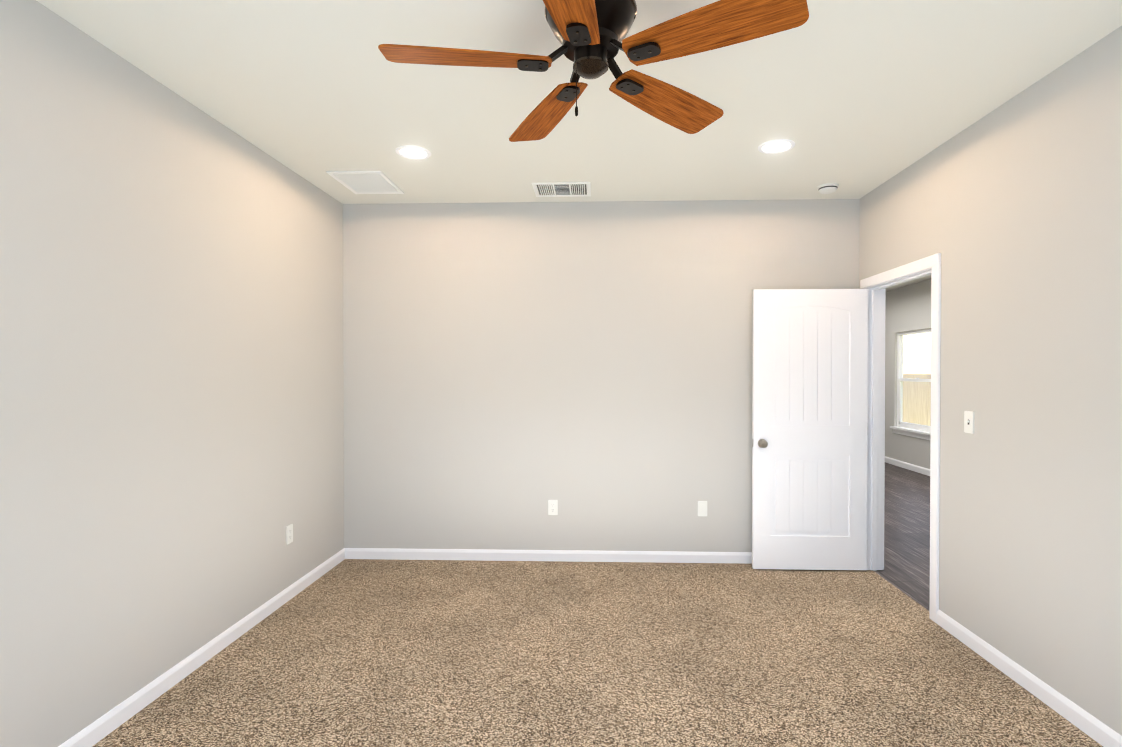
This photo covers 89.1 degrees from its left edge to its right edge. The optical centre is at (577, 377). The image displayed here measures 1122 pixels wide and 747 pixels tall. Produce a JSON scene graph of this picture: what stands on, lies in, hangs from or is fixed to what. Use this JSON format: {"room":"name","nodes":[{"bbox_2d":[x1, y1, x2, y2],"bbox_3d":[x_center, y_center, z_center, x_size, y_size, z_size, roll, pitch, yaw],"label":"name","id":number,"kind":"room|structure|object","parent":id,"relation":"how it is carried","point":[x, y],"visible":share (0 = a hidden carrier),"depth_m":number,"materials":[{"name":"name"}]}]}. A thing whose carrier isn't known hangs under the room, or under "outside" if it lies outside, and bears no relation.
{"room":"empty bedroom","nodes":[
{"label":"empty bedroom","id":0,"kind":"room"},
{"bbox_2d":[0,0,343,746],"bbox_3d":[-1.952,0.053,1.912,0.120,2.740,4.992,0,1,2],"label":"wall","id":1,"kind":"structure","parent":0,"point":[170,364],"depth_m":2.44,"materials":[{"name":"grey paint"}]},
{"bbox_2d":[58,548,345,746],"bbox_3d":[-1.848,1.372,3.077,0.013,0.082,2.598,0,1,2],"label":"baseboard","id":2,"kind":"structure","parent":1,"relation":"attached to","point":[107,723],"depth_m":2.71,"materials":[{"name":"white wood"}]},
{"bbox_2d":[286,524,292,544],"bbox_3d":[-1.831,0.994,3.626,0.008,0.116,0.072,0,1,2],"label":"electrical outlet","id":3,"kind":"object","parent":1,"relation":"attached to","point":[289,534],"visible":1,"depth_m":3.62,"materials":[{"name":"white plastic"}]},
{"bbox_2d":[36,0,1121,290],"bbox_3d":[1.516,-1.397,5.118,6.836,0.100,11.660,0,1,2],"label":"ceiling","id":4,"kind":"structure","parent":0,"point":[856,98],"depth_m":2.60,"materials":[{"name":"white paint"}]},
{"bbox_2d":[326,171,403,193],"bbox_3d":[-1.435,-1.330,3.892,0.357,0.010,0.450,0,1,2],"label":"access panel","id":5,"kind":"object","parent":4,"relation":"in","point":[367,182],"visible":0.98,"depth_m":3.86,"materials":[{"name":"white"}]},
{"bbox_2d":[395,146,430,159],"bbox_3d":[-0.967,-1.327,3.361,0.204,0.007,0.204,0,1,2],"label":"recessed light","id":6,"kind":"object","parent":4,"relation":"in","point":[414,152],"visible":1,"depth_m":3.36,"materials":[{"name":"white"}]},
{"bbox_2d":[532,182,590,196],"bbox_3d":[-0.107,-1.332,4.037,0.404,0.008,0.300,0,1,2],"label":"ceiling vent","id":7,"kind":"object","parent":4,"relation":"in","point":[562,189],"visible":1,"depth_m":4.02,"materials":[{"name":"white metal"}]},
{"bbox_2d":[378,0,808,141],"bbox_3d":[0.017,-1.077,1.839,1.270,0.478,1.276,0,1,2],"label":"fan","id":8,"kind":"object","parent":4,"relation":"hanging from","point":[590,35],"visible":1,"depth_m":1.78,"materials":[{"name":"brown wood"}]},
{"bbox_2d":[758,139,794,153],"bbox_3d":[1.141,-1.326,3.270,0.204,0.007,0.204,0,1,2],"label":"recessed light","id":9,"kind":"object","parent":4,"relation":"in","point":[775,146],"visible":1,"depth_m":3.27,"materials":[{"name":"white"}]},
{"bbox_2d":[817,183,838,193],"bbox_3d":[1.745,-1.312,3.970,0.136,0.048,0.136,0,1,2],"label":"smoke detector","id":10,"kind":"object","parent":4,"relation":"attached to","point":[827,188],"visible":1,"depth_m":3.93,"materials":[{"name":"white plastic"}]},
{"bbox_2d":[92,559,1102,746],"bbox_3d":[0.031,1.463,1.919,4.085,0.080,5.112,0,1,2],"label":"floor carpet","id":11,"kind":"object","parent":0,"point":[398,653],"depth_m":2.77,"materials":[{"name":"beige carpet"}]},
{"bbox_2d":[343,199,859,551],"bbox_3d":[0.092,0.030,4.401,4.040,2.740,0.120,0,1,2],"label":"wall","id":12,"kind":"structure","parent":0,"point":[510,369],"depth_m":4.35,"materials":[{"name":"grey paint"}]},
{"bbox_2d":[346,548,751,563],"bbox_3d":[0.150,1.360,4.330,3.920,0.082,0.042,0,1,2],"label":"baseboard","id":13,"kind":"structure","parent":12,"relation":"attached to","point":[351,553],"depth_m":4.35,"materials":[{"name":"white wood"}]},
{"bbox_2d":[548,500,557,514],"bbox_3d":[-0.188,0.991,4.355,0.072,0.116,0.008,0,1,2],"label":"electrical outlet","id":14,"kind":"object","parent":12,"relation":"attached to","point":[552,507],"visible":1,"depth_m":4.35,"materials":[{"name":"white plastic"}]},
{"bbox_2d":[698,501,706,515],"bbox_3d":[0.948,0.991,4.316,0.072,0.116,0.009,0,1,2],"label":"electrical outlet","id":15,"kind":"object","parent":12,"relation":"attached to","point":[702,508],"visible":1,"depth_m":4.31,"materials":[{"name":"white plastic"}]},
{"bbox_2d":[874,463,929,610],"bbox_3d":[3.557,1.436,5.075,2.751,0.076,11.660,0,1,2],"label":"floor","id":16,"kind":"structure","parent":0,"point":[906,570],"depth_m":5.12,"materials":[{"name":"brown wood"}]},
{"bbox_2d":[885,279,930,468],"bbox_3d":[4.872,0.024,5.018,0.120,2.740,11.660,0,1,2],"label":"wall","id":17,"kind":"structure","parent":0,"point":[907,308],"depth_m":8.71,"materials":[{"name":"grey paint"}]},
{"bbox_2d":[885,456,929,475],"bbox_3d":[4.806,1.347,5.032,0.013,0.095,11.420,0,1,2],"label":"baseboard","id":18,"kind":"structure","parent":17,"relation":"attached to","point":[912,467],"depth_m":8.44,"materials":[{"name":"white wood"}]},
{"bbox_2d":[890,328,930,439],"bbox_3d":[4.949,0.084,8.348,0.150,1.560,1.140,0,1,2],"label":"window","id":19,"kind":"structure","parent":17,"relation":"in","point":[913,430],"depth_m":8.72,"materials":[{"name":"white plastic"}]},
{"bbox_2d":[859,26,1121,735],"bbox_3d":[2.198,0.024,5.108,0.120,2.740,11.660,0,1,2],"label":"wall","id":20,"kind":"structure","parent":0,"point":[1010,210],"depth_m":2.56,"materials":[{"name":"grey paint"}]},
{"bbox_2d":[752,289,867,569],"bbox_3d":[1.691,0.375,4.139,0.825,2.032,0.155,0,1,2],"label":"door","id":21,"kind":"structure","parent":20,"relation":"in","point":[809,425],"depth_m":4.12,"materials":[{"name":"white wood"}]},
{"bbox_2d":[860,253,940,622],"bbox_3d":[2.151,0.344,3.740,0.152,2.125,0.967,0,1,2],"label":"door frame","id":22,"kind":"structure","parent":20,"relation":"attached to","point":[875,431],"depth_m":4.13,"materials":[{"name":"white wood"}]},
{"bbox_2d":[964,411,973,433],"bbox_3d":[2.057,0.233,3.001,0.019,0.116,0.072,0,1,2],"label":"light switch","id":23,"kind":"object","parent":20,"relation":"attached to","point":[968,421],"visible":1,"depth_m":2.99,"materials":[{"name":"white plastic"}]},
{"bbox_2d":[937,610,1121,746],"bbox_3d":[2.005,1.387,1.358,0.013,0.082,3.825,0,1,2],"label":"baseboard","id":24,"kind":"structure","parent":20,"relation":"attached to","point":[1073,713],"depth_m":2.53,"materials":[{"name":"white wood"}]},
{"label":"outside","id":25,"kind":"structure","parent":0,"visible":0},
{"bbox_3d":[11.969,1.869,7.797,13.880,0.100,21.420,0,1,2],"label":"lawn","id":26,"kind":"structure","parent":25,"visible":0},
{"bbox_2d":[902,374,930,425],"bbox_3d":[8.581,0.881,9.170,0.055,1.850,15.114,0,1,2],"label":"fence","id":27,"kind":"object","parent":26,"relation":"on","point":[916,402],"visible":0.17,"depth_m":14.64,"materials":[{"name":"brown wood"}]}
]}

